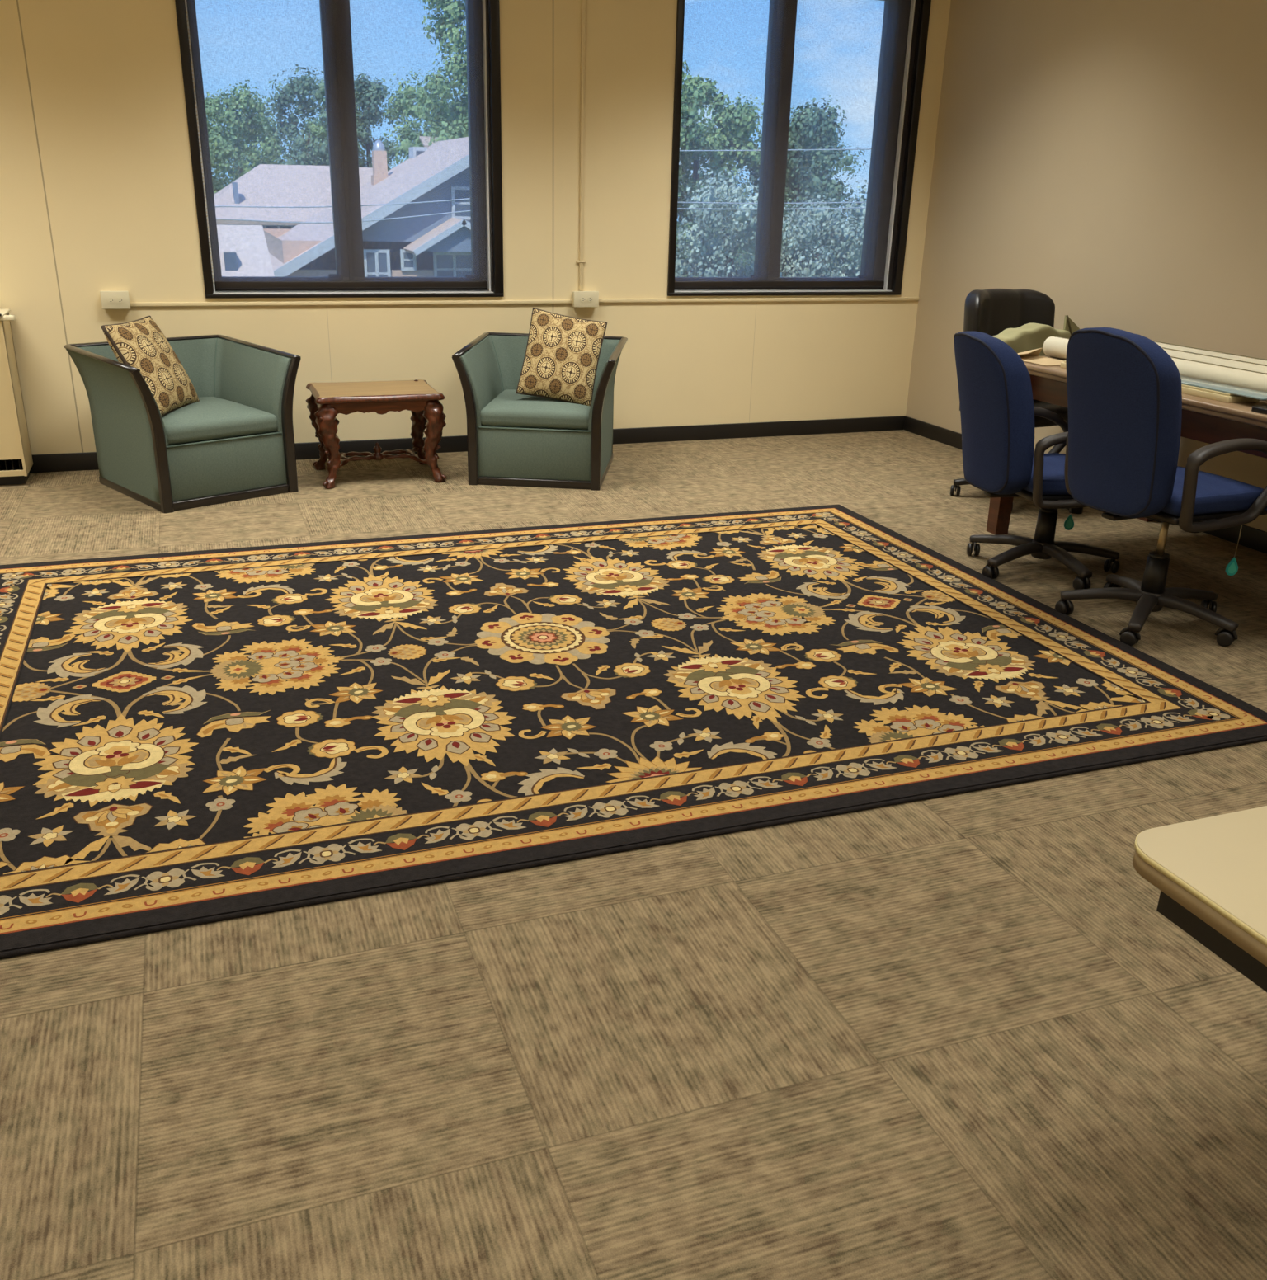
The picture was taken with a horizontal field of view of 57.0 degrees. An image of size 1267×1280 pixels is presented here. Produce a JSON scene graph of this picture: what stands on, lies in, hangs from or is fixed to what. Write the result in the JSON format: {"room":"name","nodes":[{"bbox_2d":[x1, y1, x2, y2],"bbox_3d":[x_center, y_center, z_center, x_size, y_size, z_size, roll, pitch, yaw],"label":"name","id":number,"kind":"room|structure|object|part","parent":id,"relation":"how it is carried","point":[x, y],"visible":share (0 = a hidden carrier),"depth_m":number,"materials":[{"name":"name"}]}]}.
{"room":"office","nodes":[
{"label":"office","id":0,"kind":"room"},
{"bbox_2d":[213,164,372,228],"bbox_3d":[-13.867,-16.597,49.097,8.901,6.350,10.500,-6,22,-19],"label":"roof","id":1,"kind":"structure","parent":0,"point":[265,185],"depth_m":45.91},
{"bbox_3d":[-13.517,-15.369,44.557,0.900,0.830,0.015,-6,22,-19],"label":"pane","id":2,"kind":"part","parent":1,"relation":"part of","materials":[{"name":"grey glass"}]},
{"bbox_2d":[0,0,950,454],"bbox_3d":[-1.442,-2.435,6.173,6.900,2.900,0.220,-6,22,-19],"label":"wall","id":3,"kind":"structure","parent":0,"point":[97,190],"depth_m":6.32,"materials":[{"name":"beige paint"}]},
{"bbox_2d":[99,291,130,309],"bbox_3d":[-2.597,-1.706,5.849,0.131,0.086,0.050,-6,22,-19],"label":"outlet box","id":4,"kind":"object","parent":3,"relation":"attached to","point":[110,299],"visible":1,"depth_m":5.83,"materials":[{"name":"beige plastic"}]},
{"bbox_2d":[107,296,113,303],"bbox_3d":[-2.609,-1.696,5.822,0.031,0.031,0.003,-6,22,-19],"label":"socket","id":5,"kind":"object","parent":4,"relation":"attached to","point":[110,299],"depth_m":5.82,"materials":[{"name":"beige plastic"}]},
{"bbox_2d":[116,296,122,303],"bbox_3d":[-2.570,-1.700,5.836,0.031,0.031,0.003,-6,22,-19],"label":"socket","id":6,"kind":"object","parent":4,"relation":"attached to","point":[119,299],"depth_m":5.84,"materials":[{"name":"beige plastic"}]},
{"bbox_2d":[174,0,503,298],"bbox_3d":[-1.477,-2.695,6.036,1.572,1.760,0.216,-6,22,-19],"label":"window","id":7,"kind":"structure","parent":3,"relation":"in","point":[482,16],"depth_m":6.15,"materials":[{"name":"black paint"}]},
{"bbox_2d":[185,11,487,288],"bbox_3d":[-1.473,-2.681,6.007,1.467,1.667,0.043,-6,22,-19],"label":"roller shade","id":8,"kind":"object","parent":7,"relation":"attached to","point":[218,284],"visible":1,"depth_m":6.25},
{"bbox_3d":[-2.159,-2.431,5.820,0.006,1.250,0.006,-6,22,-19],"label":"bead chain","id":9,"kind":"part","parent":8,"relation":"part of","materials":[{"name":"silver plastic"}]},
{"bbox_2d":[130,300,572,306],"bbox_3d":[-1.446,-1.815,6.282,2.338,0.020,0.014,-6,22,-19],"label":"cable raceway","id":10,"kind":"object","parent":3,"relation":"attached to","point":[439,302],"visible":1,"depth_m":6.24,"materials":[{"name":"beige paint"}]},
{"bbox_2d":[29,415,904,473],"bbox_3d":[-1.443,-1.084,6.572,6.886,0.092,0.014,-6,22,-19],"label":"baseboard","id":11,"kind":"structure","parent":3,"relation":"attached to","point":[309,450],"depth_m":7.13,"materials":[{"name":"black rubber"}]},
{"bbox_2d":[576,0,586,291],"bbox_3d":[-0.275,-2.927,6.305,0.054,1.998,0.017,-6,22,-19],"label":"cable raceway","id":12,"kind":"object","parent":3,"relation":"attached to","point":[581,261],"visible":1,"depth_m":6.38,"materials":[{"name":"beige paint"}]},
{"bbox_2d":[572,291,598,307],"bbox_3d":[-0.275,-1.950,6.672,0.148,0.088,0.050,-6,22,-19],"label":"outlet box","id":13,"kind":"object","parent":3,"relation":"attached to","point":[580,298],"visible":1,"depth_m":6.65,"materials":[{"name":"beige plastic"}]},
{"bbox_2d":[580,296,585,301],"bbox_3d":[-0.287,-1.940,6.645,0.031,0.031,0.003,-6,22,-19],"label":"socket","id":14,"kind":"object","parent":13,"relation":"attached to","point":[582,298],"depth_m":6.64,"materials":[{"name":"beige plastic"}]},
{"bbox_2d":[587,296,592,301],"bbox_3d":[-0.248,-1.944,6.659,0.031,0.031,0.003,-6,22,-19],"label":"socket","id":15,"kind":"object","parent":13,"relation":"attached to","point":[589,298],"depth_m":6.66,"materials":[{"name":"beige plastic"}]},
{"bbox_2d":[598,296,919,302],"bbox_3d":[0.802,-2.063,7.074,2.166,0.020,0.014,-6,22,-19],"label":"chair rail","id":16,"kind":"object","parent":3,"relation":"attached to","point":[891,298],"visible":1,"depth_m":7.04,"materials":[{"name":"beige paint"}]},
{"bbox_2d":[667,0,931,296],"bbox_3d":[0.931,-2.957,6.886,1.585,1.760,0.216,-6,22,-19],"label":"window","id":17,"kind":"structure","parent":3,"relation":"in","point":[905,22],"depth_m":7.02,"materials":[{"name":"black paint"}]},
{"bbox_2d":[674,281,884,287],"bbox_3d":[0.938,-2.943,6.857,1.475,1.667,0.043,-6,22,-19],"label":"window frame","id":18,"kind":"structure","parent":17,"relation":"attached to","point":[677,284],"depth_m":7.13,"materials":[{"name":"black metal"}]},
{"bbox_2d":[0,429,1266,1279],"bbox_3d":[0.199,0.543,2.745,7.100,0.120,9.450,-6,22,-19],"label":"floor","id":19,"kind":"structure","parent":0,"point":[961,1036],"depth_m":2.11,"materials":[{"name":"carpet"}]},
{"bbox_2d":[0,308,32,484],"bbox_3d":[-3.627,-1.121,5.500,1.415,0.822,0.310,-6,22,-19],"label":"heater","id":20,"kind":"object","parent":19,"relation":"on","point":[16,456],"visible":1,"depth_m":5.66,"materials":[{"name":"beige metal"}]},
{"bbox_2d":[63,334,301,513],"bbox_3d":[-2.178,-1.085,5.708,0.816,0.677,0.822,-18,28,-41],"label":"armchair","id":21,"kind":"object","parent":19,"relation":"on","point":[235,443],"visible":0.95,"depth_m":5.56,"materials":[{"name":"green fabric"}]},
{"bbox_2d":[100,315,199,416],"bbox_3d":[-2.267,-1.292,5.503,0.244,0.413,0.461,3,21,3],"label":"throw pillow","id":22,"kind":"object","parent":21,"relation":"on","point":[140,344],"visible":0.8,"depth_m":5.41,"materials":[{"name":"beige fabric"}]},
{"bbox_3d":[-2.154,-0.885,5.221,0.115,0.655,0.034,-18,28,-41],"label":"post","id":23,"kind":"part","parent":21,"relation":"part of","materials":[{"name":"brown wood"}]},
{"bbox_3d":[-2.170,-1.383,5.594,0.808,0.040,0.820,-18,28,-41],"label":"rail","id":24,"kind":"part","parent":21,"relation":"part of","materials":[{"name":"brown wood"}]},
{"bbox_3d":[-2.168,-0.781,5.805,0.678,0.040,0.747,-18,28,-41],"label":"rail","id":25,"kind":"part","parent":21,"relation":"part of","materials":[{"name":"brown wood"}]},
{"bbox_2d":[161,396,277,445],"bbox_3d":[-2.149,-1.086,5.676,0.570,0.112,0.680,-18,28,-41],"label":"seat cushion","id":26,"kind":"object","parent":21,"relation":"on","point":[212,418],"depth_m":5.51,"materials":[{"name":"green fabric"}]},
{"bbox_3d":[-1.933,-0.825,5.533,0.580,0.254,0.050,-18,28,-41],"label":"panel","id":27,"kind":"part","parent":21,"relation":"part of","materials":[{"name":"green fabric"}]},
{"bbox_3d":[-1.652,-1.049,5.681,0.115,0.655,0.034,-18,28,-41],"label":"post","id":28,"kind":"part","parent":21,"relation":"part of","materials":[{"name":"brown wood"}]},
{"bbox_2d":[305,379,447,489],"bbox_3d":[-1.336,-1.085,6.061,0.653,0.458,0.525,-6,22,-19],"label":"side table","id":29,"kind":"object","parent":19,"relation":"on","point":[327,400],"visible":1,"depth_m":5.90,"materials":[{"name":"brown wood"}]},
{"bbox_3d":[-1.654,-1.110,6.157,0.121,0.420,0.111,1,21,-2],"label":"leg","id":30,"kind":"part","parent":29,"relation":"part of","materials":[{"name":"brown wood"}]},
{"bbox_3d":[-1.516,-0.970,5.803,0.121,0.420,0.122,-6,22,-19],"label":"leg","id":31,"kind":"part","parent":29,"relation":"part of","materials":[{"name":"brown wood"}]},
{"bbox_3d":[-1.155,-1.164,6.333,0.117,0.420,0.116,-6,22,-19],"label":"leg","id":32,"kind":"part","parent":29,"relation":"part of","materials":[{"name":"brown wood"}]},
{"bbox_3d":[-1.015,-1.024,5.979,0.117,0.420,0.119,-6,22,-19],"label":"leg","id":33,"kind":"part","parent":29,"relation":"part of","materials":[{"name":"brown wood"}]},
{"bbox_2d":[451,332,627,490],"bbox_3d":[-0.471,-1.241,6.234,0.816,0.677,0.822,3,21,4],"label":"armchair","id":34,"kind":"object","parent":19,"relation":"on","point":[515,440],"visible":0.89,"depth_m":5.95,"materials":[{"name":"green fabric"}]},
{"bbox_3d":[-0.850,-1.108,5.892,0.115,0.655,0.034,3,21,4],"label":"post","id":35,"kind":"part","parent":34,"relation":"part of","materials":[{"name":"brown wood"}]},
{"bbox_3d":[-0.502,-0.952,5.962,0.580,0.254,0.050,3,21,4],"label":"panel","id":36,"kind":"part","parent":34,"relation":"part of","materials":[{"name":"green fabric"}]},
{"bbox_2d":[480,389,593,429],"bbox_3d":[-0.474,-1.239,6.191,0.570,0.112,0.680,3,21,4],"label":"seat cushion","id":37,"kind":"object","parent":34,"relation":"on","point":[510,409],"depth_m":5.89,"materials":[{"name":"green fabric"}]},
{"bbox_3d":[-0.463,-1.539,6.120,0.808,0.040,0.820,3,21,4],"label":"rail","id":38,"kind":"part","parent":34,"relation":"part of","materials":[{"name":"brown wood"}]},
{"bbox_3d":[-0.481,-0.935,6.324,0.678,0.040,0.747,3,21,4],"label":"rail","id":39,"kind":"part","parent":34,"relation":"part of","materials":[{"name":"brown wood"}]},
{"bbox_2d":[515,307,607,406],"bbox_3d":[-0.371,-1.461,6.042,0.457,0.479,0.222,2,21,2],"label":"throw pillow","id":40,"kind":"object","parent":34,"relation":"on","point":[561,360],"visible":1,"depth_m":6.00,"materials":[{"name":"beige fabric"}]},
{"bbox_3d":[-0.152,-1.073,5.849,0.115,0.655,0.034,3,21,4],"label":"post","id":41,"kind":"part","parent":34,"relation":"part of","materials":[{"name":"brown wood"}]},
{"bbox_2d":[0,504,1266,959],"bbox_3d":[-0.306,-0.004,3.945,3.819,0.015,2.715,-6,22,-19],"label":"area rug","id":42,"kind":"object","parent":19,"relation":"on","point":[190,738],"visible":1,"depth_m":3.44,"materials":[{"name":"black fabric"}]},
{"bbox_2d":[950,288,1069,511],"bbox_3d":[1.985,-1.213,5.857,0.619,1.016,0.662,-9,23,-25],"label":"chair","id":43,"kind":"object","parent":19,"relation":"on","point":[990,312],"visible":0.22,"depth_m":5.86,"materials":[{"name":"black leather"}]},
{"bbox_3d":[1.875,-1.458,5.945,0.524,0.626,0.255,-9,23,-25],"label":"backrest","id":44,"kind":"part","parent":43,"relation":"part of","materials":[{"name":"black leather"}]},
{"bbox_3d":[1.979,-1.164,5.818,0.520,0.112,0.500,-9,23,-25],"label":"seat","id":45,"kind":"part","parent":43,"relation":"part of","materials":[{"name":"black leather"}]},
{"bbox_2d":[953,331,1119,589],"bbox_3d":[1.629,-0.735,4.664,0.787,0.962,0.609,-3,21,-11],"label":"office chair","id":46,"kind":"object","parent":19,"relation":"on","point":[998,411],"visible":0.73,"depth_m":4.50,"materials":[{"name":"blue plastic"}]},
{"bbox_3d":[1.379,-0.894,4.567,0.263,0.609,0.404,-3,21,-11],"label":"backrest","id":47,"kind":"part","parent":46,"relation":"part of","materials":[{"name":"blue fabric"}]},
{"bbox_3d":[1.732,-0.669,4.730,0.480,0.104,0.470,-3,21,-11],"label":"seat","id":48,"kind":"part","parent":46,"relation":"part of","materials":[{"name":"blue fabric"}]},
{"bbox_3d":[1.636,-0.832,4.918,0.462,0.302,0.078,-3,21,-11],"label":"armrest","id":49,"kind":"part","parent":46,"relation":"part of","materials":[{"name":"grey plastic"}]},
{"bbox_3d":[1.733,-0.655,4.464,0.462,0.302,0.078,-3,21,-11],"label":"armrest","id":50,"kind":"part","parent":46,"relation":"part of","materials":[{"name":"grey plastic"}]},
{"bbox_2d":[986,355,1266,534],"bbox_3d":[2.504,-0.504,4.370,1.045,0.785,2.515,-6,22,-19],"label":"desk","id":51,"kind":"object","parent":19,"relation":"on","point":[1207,421],"visible":0.09,"depth_m":4.23,"materials":[{"name":"brown wood"}]},
{"bbox_3d":[1.688,-0.844,5.256,0.084,0.744,0.084,-6,22,-19],"label":"leg","id":52,"kind":"part","parent":51,"relation":"part of","materials":[{"name":"brown wood"}]},
{"bbox_2d":[992,315,1079,356],"bbox_3d":[1.960,-1.378,5.662,0.555,0.387,0.198,-8,23,-23],"label":"canvas bag","id":53,"kind":"object","parent":51,"relation":"on","point":[1028,336],"visible":0.34,"depth_m":5.55,"materials":[{"name":"fabric"}]},
{"bbox_2d":[1016,348,1063,366],"bbox_3d":[1.766,-1.228,5.044,0.185,0.043,0.280,-6,22,-19],"label":"folded card","id":54,"kind":"object","parent":51,"relation":"on","point":[1032,356],"visible":0.74,"depth_m":5.07,"materials":[{"name":"beige paper"}]},
{"bbox_3d":[2.509,-0.933,5.546,0.084,0.744,0.084,-6,22,-19],"label":"leg","id":55,"kind":"part","parent":51,"relation":"part of","materials":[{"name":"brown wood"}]},
{"bbox_2d":[1042,335,1266,391],"bbox_3d":[2.198,-0.979,4.361,0.088,0.088,1.938,-6,22,-19],"label":"paper roll","id":56,"kind":"object","parent":51,"relation":"on","point":[1053,346],"visible":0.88,"depth_m":4.37,"materials":[{"name":"white paper"}]},
{"bbox_2d":[1059,360,1259,403],"bbox_3d":[2.006,-1.008,4.510,0.145,0.030,0.890,-6,22,-19],"label":"board","id":57,"kind":"object","parent":51,"relation":"on","point":[1186,389],"visible":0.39,"depth_m":4.16,"materials":[{"name":"beige wood"}]},
{"bbox_2d":[1180,375,1266,399],"bbox_3d":[2.041,-0.997,4.431,0.137,0.006,0.980,-6,22,-19],"label":"sheet","id":58,"kind":"object","parent":57,"relation":"on","point":[1227,388],"visible":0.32,"depth_m":4.19,"materials":[{"name":"white paper"}]},
{"bbox_2d":[1152,340,1266,365],"bbox_3d":[2.565,-0.990,4.423,0.084,0.084,2.000,-6,22,-19],"label":"paper roll","id":59,"kind":"object","parent":51,"relation":"on","point":[1228,355],"visible":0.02,"depth_m":4.81,"materials":[{"name":"beige paper"}]},
{"bbox_2d":[1161,347,1266,373],"bbox_3d":[2.393,-0.973,4.356,0.090,0.089,1.890,-6,22,-19],"label":"paper roll","id":60,"kind":"object","parent":51,"relation":"on","point":[1171,352],"visible":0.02,"depth_m":4.57,"materials":[{"name":"beige paper"}]},
{"bbox_2d":[1251,405,1266,414],"bbox_3d":[2.235,-0.740,3.844,0.200,0.018,0.305,-6,22,-19],"label":"picture frame","id":61,"kind":"object","parent":51,"relation":"on","point":[1259,409],"visible":1,"depth_m":3.92,"materials":[{"name":"white paper"}]},
{"bbox_2d":[1054,327,1266,646],"bbox_3d":[1.829,-0.546,4.050,0.795,1.058,0.614,-9,23,-26],"label":"office chair","id":62,"kind":"object","parent":19,"relation":"on","point":[1124,391],"visible":1,"depth_m":3.85,"materials":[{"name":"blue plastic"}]},
{"bbox_3d":[1.773,-0.684,4.274,0.462,0.302,0.078,-8,23,-23],"label":"armrest","id":63,"kind":"part","parent":62,"relation":"part of","materials":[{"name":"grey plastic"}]},
{"bbox_3d":[1.591,-0.726,3.876,0.263,0.609,0.404,-8,23,-23],"label":"backrest","id":64,"kind":"part","parent":62,"relation":"part of","materials":[{"name":"blue fabric"}]},
{"bbox_3d":[1.920,-0.530,4.113,0.480,0.104,0.470,-8,23,-23],"label":"seat","id":65,"kind":"part","parent":62,"relation":"part of","materials":[{"name":"blue fabric"}]},
{"bbox_3d":[1.977,-0.517,3.853,0.462,0.302,0.078,-8,23,-23],"label":"armrest","id":66,"kind":"part","parent":62,"relation":"part of","materials":[{"name":"grey plastic"}]},
{"bbox_2d":[1132,805,1266,992],"bbox_3d":[1.434,0.651,1.365,1.521,0.730,0.915,-6,22,-19],"label":"table","id":67,"kind":"object","parent":19,"relation":"on","point":[1210,873],"visible":1,"depth_m":1.31,"materials":[{"name":"laminate"}]},
{"bbox_3d":[1.441,0.354,1.253,1.494,0.036,0.777,-6,22,-19],"label":"steel frame","id":68,"kind":"part","parent":67,"relation":"part of","materials":[{"name":"black metal"}]},
{"bbox_2d":[905,0,1266,531],"bbox_3d":[3.473,-1.218,3.346,0.200,2.900,9.450,-6,22,-19],"label":"wall","id":69,"kind":"structure","parent":0,"point":[1106,160],"depth_m":5.83,"materials":[{"name":"beige paint"}]},
{"bbox_2d":[903,415,1266,554],"bbox_3d":[3.381,0.146,3.705,0.014,0.092,9.200,-6,22,-19],"label":"baseboard","id":70,"kind":"structure","parent":69,"relation":"attached to","point":[1252,538],"depth_m":5.44,"materials":[{"name":"black rubber"}]},
{"label":"outside","id":71,"kind":"structure","parent":0,"visible":0},
{"bbox_2d":[734,245,845,276],"bbox_3d":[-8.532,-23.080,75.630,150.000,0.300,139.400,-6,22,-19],"label":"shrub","id":72,"kind":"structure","parent":71,"point":[741,255],"depth_m":108.03,"materials":[{"name":"green plant"}]},
{"bbox_2d":[205,101,249,194],"bbox_3d":[-21.635,-21.811,57.201,5.172,9.895,5.705,21,28,41],"label":"leafy tree","id":73,"kind":"object","parent":72,"relation":"on","point":[221,150],"visible":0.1,"depth_m":56.15,"materials":[{"name":"green plant"}]},
{"bbox_2d":[204,78,286,193],"bbox_3d":[-21.341,-24.618,63.365,4.688,10.731,4.758,-11,24,-29],"label":"leafy tree","id":74,"kind":"object","parent":72,"relation":"on","point":[243,101],"visible":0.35,"depth_m":61.65,"materials":[{"name":"green plant"}]},
{"bbox_2d":[216,224,274,276],"bbox_3d":[-11.230,-8.620,31.006,3.240,4.560,3.400,-6,22,-19],"label":"garage","id":75,"kind":"structure","parent":72,"relation":"on","point":[243,249],"depth_m":30.16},
{"bbox_2d":[222,250,237,270],"bbox_3d":[-10.309,-9.544,29.861,0.300,0.750,0.600,-6,22,-19],"label":"roof vent","id":76,"kind":"object","parent":75,"relation":"attached to","point":[229,257],"depth_m":29.57,"materials":[{"name":"white metal"}]},
{"bbox_2d":[226,107,290,180],"bbox_3d":[-21.971,-26.360,69.011,4.524,9.906,4.759,-15,26,-36],"label":"leafy tree","id":77,"kind":"object","parent":72,"relation":"on","point":[272,141],"visible":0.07,"depth_m":67.48,"materials":[{"name":"green plant"}]},
{"bbox_2d":[263,64,361,167],"bbox_3d":[-16.269,-23.252,59.524,4.936,11.185,4.908,-2,21,-9],"label":"leafy tree","id":78,"kind":"object","parent":72,"relation":"on","point":[321,150],"visible":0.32,"depth_m":57.92,"materials":[{"name":"green plant"}]},
{"bbox_2d":[296,112,364,165],"bbox_3d":[-18.974,-27.451,71.903,4.743,10.018,4.962,-17,28,-39],"label":"leafy tree","id":79,"kind":"object","parent":72,"relation":"on","point":[321,131],"visible":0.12,"depth_m":69.35,"materials":[{"name":"green plant"}]},
{"bbox_2d":[263,136,471,277],"bbox_3d":[-7.495,-13.804,40.664,11.100,7.500,15.790,-6,22,-19],"label":"gabled house","id":80,"kind":"structure","parent":72,"relation":"on","point":[439,245],"depth_m":34.59,"materials":[{"name":"grey wood"}]},
{"bbox_3d":[-7.595,-10.868,34.586,0.590,1.170,0.015,-6,22,-19],"label":"pane","id":81,"kind":"part","parent":80,"relation":"part of","materials":[{"name":"grey glass"}]},
{"bbox_3d":[-6.708,-11.323,34.758,0.280,0.420,0.015,-6,22,-19],"label":"pane","id":82,"kind":"part","parent":80,"relation":"part of","materials":[{"name":"grey glass"}]},
{"bbox_3d":[-7.711,-17.448,42.297,0.320,0.520,0.040,-6,22,-19],"label":"dormer pane","id":83,"kind":"part","parent":80,"relation":"part of","materials":[{"name":"grey glass"}]},
{"bbox_3d":[-4.866,-11.578,33.567,2.980,1.018,0.050,-6,22,-19],"label":"porch trim","id":84,"kind":"part","parent":80,"relation":"part of","materials":[{"name":"white wood"}]},
{"bbox_3d":[-5.420,-11.221,35.308,1.080,0.820,0.015,-6,22,-19],"label":"pane","id":85,"kind":"part","parent":80,"relation":"part of","materials":[{"name":"grey glass"}]},
{"bbox_3d":[-5.073,-13.008,34.740,0.520,0.740,0.015,-6,22,-19],"label":"pane","id":86,"kind":"part","parent":80,"relation":"part of","materials":[{"name":"grey glass"}]},
{"bbox_2d":[353,72,402,170],"bbox_3d":[-14.926,-25.838,66.124,3.932,11.349,4.079,-4,22,-15],"label":"leafy tree","id":87,"kind":"object","parent":72,"relation":"on","point":[368,94],"visible":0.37,"depth_m":64.19,"materials":[{"name":"green plant"}]},
{"bbox_2d":[382,66,461,168],"bbox_3d":[-10.296,-23.767,61.161,6.434,11.272,6.296,-6,22,-19],"label":"leafy tree","id":88,"kind":"object","parent":72,"relation":"on","point":[404,105],"visible":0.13,"depth_m":59.16,"materials":[{"name":"green plant"}]},
{"bbox_2d":[403,89,466,158],"bbox_3d":[-10.431,-26.516,68.560,6.602,11.092,6.024,2,21,2],"label":"leafy tree","id":89,"kind":"object","parent":72,"relation":"on","point":[451,105],"visible":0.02,"depth_m":66.61,"materials":[{"name":"green plant"}]},
{"bbox_2d":[410,0,468,146],"bbox_3d":[-6.192,-20.505,47.680,5.598,15.046,5.053,-4,22,-15],"label":"leafy tree","id":90,"kind":"object","parent":72,"relation":"on","point":[455,66],"visible":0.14,"depth_m":46.47,"materials":[{"name":"green plant"}]},
{"bbox_2d":[674,59,710,272],"bbox_3d":[0.111,-12.672,34.067,4.004,10.500,3.346,-2,21,-9],"label":"leafy tree","id":91,"kind":"object","parent":72,"relation":"on","point":[689,114],"visible":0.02,"depth_m":32.64,"materials":[{"name":"green plant"}]},
{"bbox_2d":[676,74,729,277],"bbox_3d":[1.931,-12.303,35.514,1.546,8.865,1.743,1,21,-2],"label":"leafy tree","id":92,"kind":"object","parent":72,"relation":"on","point":[711,143],"visible":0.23,"depth_m":34.45,"materials":[{"name":"green plant"}]},
{"bbox_2d":[675,91,763,277],"bbox_3d":[2.634,-13.455,38.831,3.886,8.673,3.906,-16,27,-38],"label":"leafy tree","id":93,"kind":"object","parent":72,"relation":"on","point":[734,125],"visible":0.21,"depth_m":36.87,"materials":[{"name":"green plant"}]},
{"bbox_2d":[674,167,804,277],"bbox_3d":[2.585,-8.669,29.750,3.443,6.250,3.928,-12,25,-32],"label":"leafy tree","id":94,"kind":"object","parent":72,"relation":"on","point":[716,246],"visible":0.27,"depth_m":28.59,"materials":[{"name":"green plant"}]},
{"bbox_2d":[735,94,849,254],"bbox_3d":[5.637,-14.153,40.664,4.220,8.812,4.086,17,26,35],"label":"leafy tree","id":95,"kind":"object","parent":72,"relation":"on","point":[807,127],"visible":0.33,"depth_m":38.94,"materials":[{"name":"green plant"}]},
{"bbox_2d":[739,188,864,277],"bbox_3d":[4.847,-9.138,31.858,3.794,5.986,3.842,14,24,29],"label":"leafy tree","id":96,"kind":"object","parent":72,"relation":"on","point":[801,261],"visible":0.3,"depth_m":30.69,"materials":[{"name":"green plant"}]},
{"bbox_2d":[783,120,866,274],"bbox_3d":[7.126,-16.292,46.329,3.543,8.818,3.593,-2,21,-9],"label":"leafy tree","id":97,"kind":"object","parent":72,"relation":"on","point":[849,159],"visible":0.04,"depth_m":45.06,"materials":[{"name":"green plant"}]},
{"bbox_2d":[813,179,868,276],"bbox_3d":[6.926,-10.272,34.401,3.608,6.125,4.114,20,27,39],"label":"leafy tree","id":98,"kind":"object","parent":72,"relation":"on","point":[860,211],"visible":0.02,"depth_m":33.06,"materials":[{"name":"green plant"}]},
{"bbox_3d":[-11.981,-6.353,21.085,0.232,7.400,0.276,-6,22,-19],"label":"utility pole","id":99,"kind":"object","parent":72,"relation":"on","visible":0},
{"bbox_2d":[214,197,470,207],"bbox_3d":[-6.243,-8.584,22.341,12.052,0.674,0.021,-6,22,-19],"label":"overhead cable","id":100,"kind":"object","parent":99,"relation":"attached to","point":[467,198],"visible":0.48,"depth_m":22.51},
{"bbox_2d":[216,210,470,223],"bbox_3d":[-6.250,-8.358,22.427,12.052,0.656,0.021,-6,22,-19],"label":"overhead cable","id":101,"kind":"object","parent":99,"relation":"attached to","point":[464,210],"visible":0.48,"depth_m":22.64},
{"bbox_3d":[-0.677,-7.583,25.074,0.232,7.400,0.276,-6,22,-19],"label":"utility pole","id":102,"kind":"object","parent":72,"relation":"on","visible":0},
{"bbox_2d":[677,207,865,209],"bbox_3d":[3.604,-9.595,25.840,8.951,0.244,0.021,-6,22,-19],"label":"overhead cable","id":103,"kind":"object","parent":102,"relation":"attached to","point":[860,207],"visible":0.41,"depth_m":25.86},
{"bbox_2d":[677,202,865,203],"bbox_3d":[3.607,-9.716,25.794,8.950,0.224,0.021,-6,22,-19],"label":"overhead cable","id":104,"kind":"object","parent":102,"relation":"attached to","point":[678,202],"visible":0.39,"depth_m":25.71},
{"bbox_2d":[679,148,870,151],"bbox_3d":[3.633,-10.692,25.419,8.951,0.394,0.021,-6,22,-19],"label":"overhead cable","id":105,"kind":"object","parent":102,"relation":"attached to","point":[844,148],"visible":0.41,"depth_m":25.36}
]}

